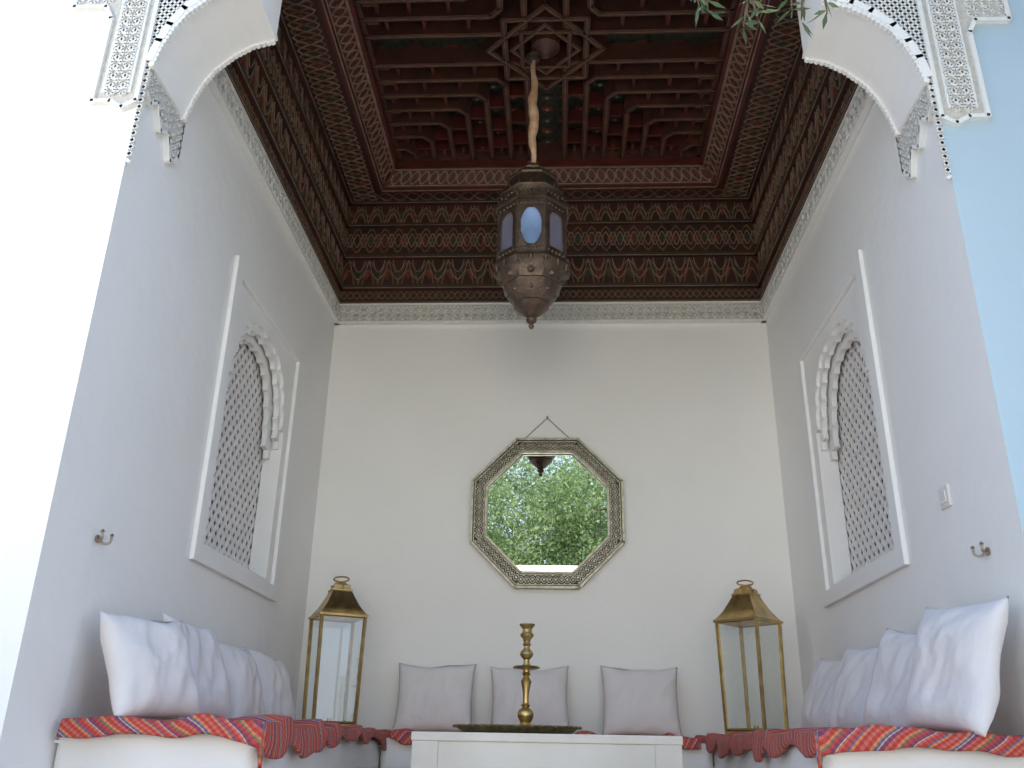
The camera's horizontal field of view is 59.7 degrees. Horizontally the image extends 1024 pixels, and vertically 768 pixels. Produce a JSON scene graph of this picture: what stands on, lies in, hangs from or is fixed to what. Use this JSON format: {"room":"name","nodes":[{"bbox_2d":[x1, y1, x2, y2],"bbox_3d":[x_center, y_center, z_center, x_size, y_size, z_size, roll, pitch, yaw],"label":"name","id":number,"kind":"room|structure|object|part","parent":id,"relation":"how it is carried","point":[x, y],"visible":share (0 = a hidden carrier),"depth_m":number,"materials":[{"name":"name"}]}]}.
{"room":"traditional dwelling","nodes":[
{"label":"traditional dwelling","id":0,"kind":"room"},
{"bbox_2d":[0,0,166,767],"bbox_3d":[-2.869,-0.318,3.267,2.940,5.750,0.290,0,-22,3],"label":"wall","id":1,"kind":"structure","parent":0,"point":[77,219],"depth_m":3.05,"materials":[{"name":"white paint"}]},
{"bbox_2d":[72,0,281,163],"bbox_3d":[-1.400,-1.326,3.616,0.779,1.284,0.362,0,-22,3],"label":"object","id":2,"kind":"object","parent":1,"relation":"attached to","point":[165,53],"visible":1,"depth_m":3.50,"materials":[{"name":"white paint"}]},
{"bbox_2d":[49,85,334,767],"bbox_3d":[-1.493,0.295,4.711,0.340,5.750,2.976,0,-22,3],"label":"wall","id":3,"kind":"structure","parent":0,"point":[213,209],"depth_m":3.90,"materials":[{"name":"white paint"}]},
{"bbox_2d":[95,529,113,544],"bbox_3d":[-1.387,0.520,3.027,0.042,0.042,0.084,0,-22,3],"label":"wall hook","id":4,"kind":"object","parent":3,"relation":"attached to","point":[98,538],"visible":1,"depth_m":3.02,"materials":[{"name":"metal"}]},
{"bbox_2d":[204,344,263,568],"bbox_3d":[-1.438,0.281,4.608,0.012,1.366,1.028,0,-22,3],"label":"lattice","id":5,"kind":"object","parent":3,"relation":"attached to","point":[259,414],"visible":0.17,"depth_m":4.69,"materials":[{"name":"paint"}]},
{"bbox_2d":[206,345,262,560],"bbox_3d":[-1.482,0.282,4.610,0.008,1.400,1.100,0,-22,3],"label":"backing","id":6,"kind":"object","parent":3,"relation":"attached to","point":[239,345],"visible":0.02,"depth_m":4.77,"materials":[{"name":"grey"}]},
{"bbox_2d":[189,255,304,601],"bbox_3d":[-1.316,0.285,4.617,0.022,1.475,1.210,0,-22,3],"label":"frame","id":7,"kind":"object","parent":3,"relation":"attached to","point":[199,553],"visible":1,"depth_m":4.30,"materials":[{"name":"white paint"}]},
{"bbox_2d":[227,324,280,459],"bbox_3d":[-1.376,-0.003,4.721,0.070,0.564,0.909,0,-22,3],"label":"arch","id":8,"kind":"object","parent":3,"relation":"attached to","point":[253,337],"visible":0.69,"depth_m":5.00,"materials":[{"name":"white paint"}]},
{"bbox_2d":[208,68,339,324],"bbox_3d":[-1.288,-0.989,5.062,0.034,0.156,2.689,0,-22,3],"label":"crown molding","id":9,"kind":"structure","parent":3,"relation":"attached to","point":[272,186],"depth_m":4.79,"materials":[{"name":"paint"}]},
{"bbox_2d":[376,12,718,141],"bbox_3d":[0.202,-2.064,5.350,2.270,0.200,2.300,0,-22,3],"label":"ceiling","id":10,"kind":"structure","parent":0,"point":[555,102],"depth_m":5.87,"materials":[{"name":"red wood"}]},
{"bbox_2d":[243,1,843,279],"bbox_3d":[0.197,-1.685,5.232,2.950,0.930,2.706,0,-22,3],"label":"orange motifs","id":11,"kind":"object","parent":10,"relation":"attached to","point":[640,272],"visible":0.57,"depth_m":6.26,"materials":[{"name":"paint"}]},
{"bbox_2d":[355,0,736,160],"bbox_3d":[0.202,-2.031,5.337,2.188,0.190,2.218,0,-22,3],"label":"ceiling beams","id":12,"kind":"structure","parent":10,"relation":"attached to","point":[552,52],"depth_m":5.49,"materials":[{"name":"brown wood"}]},
{"bbox_2d":[493,51,570,329],"bbox_3d":[0.116,-1.131,4.996,0.416,1.822,0.413,0,-22,3],"label":"lantern","id":13,"kind":"object","parent":12,"relation":"hanging from","point":[531,267],"visible":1,"depth_m":4.71,"materials":[{"name":"brown metal"}]},
{"bbox_3d":[0.109,-0.764,4.846,0.416,1.030,0.413,0,-22,3],"label":"tin frame","id":14,"kind":"part","parent":13,"relation":"part of","materials":[{"name":"brown metal"}]},
{"bbox_3d":[0.125,-1.603,5.187,0.064,0.803,0.065,0,-22,3],"label":"wrapped cord","id":15,"kind":"part","parent":13,"relation":"part of","materials":[{"name":"beige fabric"}]},
{"bbox_2d":[317,0,774,192],"bbox_3d":[0.201,-1.981,5.327,2.445,0.290,2.455,0,-22,3],"label":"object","id":16,"kind":"structure","parent":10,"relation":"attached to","point":[596,99],"depth_m":6.13,"materials":[{"name":"brown wood"}]},
{"bbox_2d":[295,323,803,737],"bbox_3d":[0.234,0.797,5.864,2.990,5.750,0.300,0,-22,3],"label":"wall","id":17,"kind":"structure","parent":0,"point":[683,414],"depth_m":5.69,"materials":[{"name":"white paint"}]},
{"bbox_2d":[225,0,857,303],"bbox_3d":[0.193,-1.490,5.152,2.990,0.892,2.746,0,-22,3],"label":"ceiling","id":18,"kind":"structure","parent":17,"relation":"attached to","point":[618,259],"depth_m":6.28,"materials":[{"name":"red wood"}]},
{"bbox_2d":[470,416,624,589],"bbox_3d":[0.224,0.735,5.700,0.971,1.130,0.044,0,-22,3],"label":"wall mirror","id":19,"kind":"object","parent":17,"relation":"attached to","point":[547,513],"visible":1,"depth_m":5.67,"materials":[{"name":"silver metal"}]},
{"bbox_3d":[0.233,0.296,5.886,0.344,0.177,0.019,0,-22,3],"label":"hanging cord","id":20,"kind":"part","parent":19,"relation":"part of","materials":[{"name":"metal"}]},
{"bbox_3d":[0.224,0.814,5.682,0.776,0.776,0.006,0,-22,3],"label":"glass","id":21,"kind":"part","parent":19,"relation":"part of","materials":[{"name":"mirror"}]},
{"bbox_2d":[339,304,761,320],"bbox_3d":[0.249,-0.493,6.216,2.990,0.135,0.016,0,-22,3],"label":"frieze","id":22,"kind":"structure","parent":17,"relation":"attached to","point":[735,308],"depth_m":6.21,"materials":[{"name":"paint"}]},
{"bbox_2d":[334,301,766,324],"bbox_3d":[0.249,-0.494,6.207,3.003,0.156,0.034,0,-22,3],"label":"carving","id":23,"kind":"object","parent":17,"relation":"attached to","point":[681,313],"visible":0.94,"depth_m":6.19,"materials":[{"name":"paint"}]},
{"bbox_2d":[766,100,1014,734],"bbox_3d":[1.837,0.321,4.621,0.340,5.750,2.806,0,-22,3],"label":"wall","id":24,"kind":"structure","parent":0,"point":[871,206],"depth_m":3.94,"materials":[{"name":"white paint"}]},
{"bbox_2d":[760,85,874,322],"bbox_3d":[1.664,-0.962,4.992,0.034,0.156,2.518,0,-22,3],"label":"crown molding","id":25,"kind":"structure","parent":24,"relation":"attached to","point":[861,103],"depth_m":4.77,"materials":[{"name":"paint"}]},
{"bbox_2d":[819,320,870,461],"bbox_3d":[1.716,-0.009,4.564,0.070,0.564,0.909,0,-22,3],"label":"arch","id":26,"kind":"object","parent":24,"relation":"attached to","point":[845,335],"visible":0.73,"depth_m":4.84,"materials":[{"name":"white paint"}]},
{"bbox_2d":[795,249,908,607],"bbox_3d":[1.648,0.279,4.466,0.022,1.475,1.210,0,-22,3],"label":"frame","id":27,"kind":"object","parent":24,"relation":"attached to","point":[898,559],"visible":1,"depth_m":4.14,"materials":[{"name":"white paint"}]},
{"bbox_2d":[838,348,890,562],"bbox_3d":[1.812,0.275,4.443,0.008,1.400,1.100,0,-22,3],"label":"backing","id":28,"kind":"object","parent":24,"relation":"attached to","point":[856,348],"visible":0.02,"depth_m":4.67,"materials":[{"name":"grey"}]},
{"bbox_2d":[837,341,893,572],"bbox_3d":[1.768,0.275,4.446,0.012,1.366,1.028,0,-22,3],"label":"lattice","id":29,"kind":"object","parent":24,"relation":"attached to","point":[849,360],"visible":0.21,"depth_m":4.54,"materials":[{"name":"paint"}]},
{"bbox_2d":[938,484,951,509],"bbox_3d":[1.592,0.417,3.289,0.015,0.080,0.080,0,-22,3],"label":"light switch","id":30,"kind":"object","parent":24,"relation":"attached to","point":[944,492],"visible":1,"depth_m":3.27,"materials":[{"name":"plastic"}]},
{"bbox_2d":[970,542,990,557],"bbox_3d":[1.562,0.552,2.970,0.042,0.042,0.084,0,-22,3],"label":"wall hook","id":31,"kind":"object","parent":24,"relation":"attached to","point":[986,551],"visible":1,"depth_m":2.96,"materials":[{"name":"metal"}]},
{"bbox_2d":[914,0,1023,734],"bbox_3d":[3.127,-0.265,3.120,3.070,5.750,0.290,0,-22,3],"label":"wall","id":32,"kind":"structure","parent":0,"point":[973,220],"depth_m":3.13,"materials":[{"name":"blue paint"}]},
{"bbox_2d":[796,0,1011,180],"bbox_3d":[1.632,-1.268,3.620,0.779,1.284,0.362,0,-22,3],"label":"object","id":33,"kind":"object","parent":32,"relation":"attached to","point":[918,60],"visible":1,"depth_m":3.51,"materials":[{"name":"white paint"}]},
{"bbox_3d":[0.110,2.395,3.362,3.590,0.900,3.136,0,-22,3],"label":"floor","id":34,"kind":"structure","parent":0,"visible":0},
{"bbox_2d":[53,734,380,767],"bbox_3d":[-1.038,1.817,3.897,0.637,0.535,2.683,0,-22,3],"label":"bench","id":35,"kind":"object","parent":34,"relation":"on","point":[117,750],"visible":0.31,"depth_m":2.74,"materials":[{"name":"white paint"}]},
{"bbox_2d":[56,713,390,767],"bbox_3d":[-0.999,1.594,3.929,0.661,0.204,2.668,0,-22,3],"label":"blanket","id":36,"kind":"object","parent":35,"relation":"on","point":[272,735],"visible":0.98,"depth_m":2.74,"materials":[{"name":"red fabric"}]},
{"bbox_2d":[100,611,199,717],"bbox_3d":[-1.215,0.949,2.999,0.189,0.354,0.404,-7,-24,19],"label":"throw pillow","id":37,"kind":"object","parent":36,"relation":"on","point":[148,662],"visible":0.98,"depth_m":2.91,"materials":[{"name":"fabric"}]},
{"bbox_2d":[162,613,230,718],"bbox_3d":[-1.225,1.116,3.473,0.207,0.394,0.399,-5,-23,14],"label":"throw pillow","id":38,"kind":"object","parent":36,"relation":"on","point":[208,667],"visible":0.56,"depth_m":3.44,"materials":[{"name":"fabric"}]},
{"bbox_2d":[218,643,264,717],"bbox_3d":[-1.203,1.323,3.932,0.179,0.357,0.383,0,-22,3],"label":"throw pillow","id":39,"kind":"object","parent":36,"relation":"on","point":[246,693],"visible":0.63,"depth_m":3.84,"materials":[{"name":"fabric"}]},
{"bbox_2d":[247,648,295,719],"bbox_3d":[-1.177,1.495,4.355,0.184,0.364,0.412,-3,-23,11],"label":"throw pillow","id":40,"kind":"object","parent":36,"relation":"on","point":[273,674],"visible":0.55,"depth_m":4.29,"materials":[{"name":"fabric"}]},
{"bbox_2d":[302,576,368,724],"bbox_3d":[-0.986,1.490,4.979,0.276,0.832,0.276,11,-24,-23],"label":"brass lantern","id":41,"kind":"object","parent":36,"relation":"on","point":[340,604],"visible":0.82,"depth_m":4.98,"materials":[{"name":"gold glass"}]},
{"bbox_2d":[411,731,682,767],"bbox_3d":[0.146,1.772,3.757,1.075,0.552,0.700,0,-22,3],"label":"table","id":42,"kind":"object","parent":34,"relation":"on","point":[429,749],"visible":1,"depth_m":3.52,"materials":[{"name":"white wood"}]},
{"bbox_2d":[452,724,581,733],"bbox_3d":[0.022,1.481,3.828,0.558,0.032,0.556,0,-22,3],"label":"brass tray","id":43,"kind":"object","parent":42,"relation":"on","point":[486,728],"visible":0.91,"depth_m":3.63,"materials":[{"name":"gold metal"}]},
{"bbox_2d":[513,623,539,724],"bbox_3d":[0.063,1.281,3.907,0.119,0.448,0.119,-12,-25,29],"label":"brass candlestick","id":44,"kind":"object","parent":43,"relation":"on","point":[525,715],"visible":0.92,"depth_m":3.89,"materials":[{"name":"gold metal"}]},
{"bbox_2d":[380,738,713,767],"bbox_3d":[0.181,2.195,4.772,1.702,0.535,0.663,0,-22,3],"label":"sofa","id":45,"kind":"object","parent":34,"relation":"on","point":[397,755],"visible":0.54,"depth_m":4.56,"materials":[{"name":"white paint"}]},
{"bbox_2d":[390,728,701,748],"bbox_3d":[0.179,1.927,4.847,1.584,0.087,0.677,0,-22,3],"label":"rug","id":46,"kind":"object","parent":45,"relation":"on","point":[403,736],"visible":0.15,"depth_m":4.56,"materials":[{"name":"red fabric"}]},
{"bbox_2d":[392,663,475,731],"bbox_3d":[-0.446,1.813,5.160,0.460,0.389,0.178,0,-22,3],"label":"throw pillow","id":47,"kind":"object","parent":46,"relation":"on","point":[434,699],"visible":0.97,"depth_m":5.11,"materials":[{"name":"fabric"}]},
{"bbox_2d":[490,666,569,725],"bbox_3d":[0.103,1.817,5.130,0.472,0.391,0.177,0,-22,3],"label":"throw pillow","id":48,"kind":"object","parent":46,"relation":"on","point":[548,688],"visible":0.74,"depth_m":5.09,"materials":[{"name":"fabric"}]},
{"bbox_2d":[600,665,681,735],"bbox_3d":[0.734,1.812,5.102,0.452,0.393,0.170,0,-22,3],"label":"throw pillow","id":49,"kind":"object","parent":46,"relation":"on","point":[636,702],"visible":0.95,"depth_m":5.05,"materials":[{"name":"fabric"}]},
{"bbox_2d":[713,745,1023,767],"bbox_3d":[1.304,1.812,3.779,0.637,0.535,2.683,0,-22,3],"label":"bench","id":50,"kind":"object","parent":34,"relation":"on","point":[911,757],"visible":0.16,"depth_m":2.63,"materials":[{"name":"white paint"}]},
{"bbox_2d":[694,724,1023,767],"bbox_3d":[1.270,1.575,3.820,0.657,0.166,2.668,0,-22,3],"label":"blanket","id":51,"kind":"object","parent":50,"relation":"on","point":[819,742],"visible":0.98,"depth_m":2.63,"materials":[{"name":"red fabric"}]},
{"bbox_2d":[713,580,788,733],"bbox_3d":[1.301,1.486,4.863,0.276,0.832,0.276,-20,-30,41],"label":"brass lantern","id":52,"kind":"object","parent":51,"relation":"on","point":[745,608],"visible":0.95,"depth_m":4.87,"materials":[{"name":"gold metal"}]},
{"bbox_2d":[802,658,840,727],"bbox_3d":[1.487,1.462,4.165,0.189,0.393,0.473,4,-22,-7],"label":"throw pillow","id":53,"kind":"object","parent":51,"relation":"on","point":[818,697],"visible":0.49,"depth_m":4.16,"materials":[{"name":"fabric"}]},
{"bbox_2d":[828,647,877,727],"bbox_3d":[1.463,1.272,3.714,0.190,0.388,0.456,4,-22,-7],"label":"throw pillow","id":54,"kind":"object","parent":51,"relation":"on","point":[854,674],"visible":0.58,"depth_m":3.70,"materials":[{"name":"fabric"}]},
{"bbox_2d":[863,628,931,729],"bbox_3d":[1.433,1.079,3.251,0.189,0.422,0.453,3,-22,-5],"label":"throw pillow","id":55,"kind":"object","parent":51,"relation":"on","point":[886,696],"visible":0.54,"depth_m":3.26,"materials":[{"name":"fabric"}]},
{"bbox_2d":[903,596,1008,736],"bbox_3d":[1.404,0.896,2.843,0.195,0.428,0.443,5,-22,-9],"label":"throw pillow","id":56,"kind":"object","parent":51,"relation":"on","point":[954,683],"visible":1,"depth_m":2.75,"materials":[{"name":"fabric"}]},
{"bbox_3d":[-0.455,-2.004,-8.890,60.000,0.200,42.000,0,-22,3],"label":"ground","id":57,"kind":"structure","parent":0,"visible":0},
{"bbox_2d":[694,0,839,43],"bbox_3d":[2.494,-0.807,1.901,2.901,5.862,3.129,14,-26,-29],"label":"tree","id":58,"kind":"object","parent":57,"relation":"on","point":[802,8],"visible":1,"depth_m":2.58,"materials":[{"name":"green plant"}]}
]}

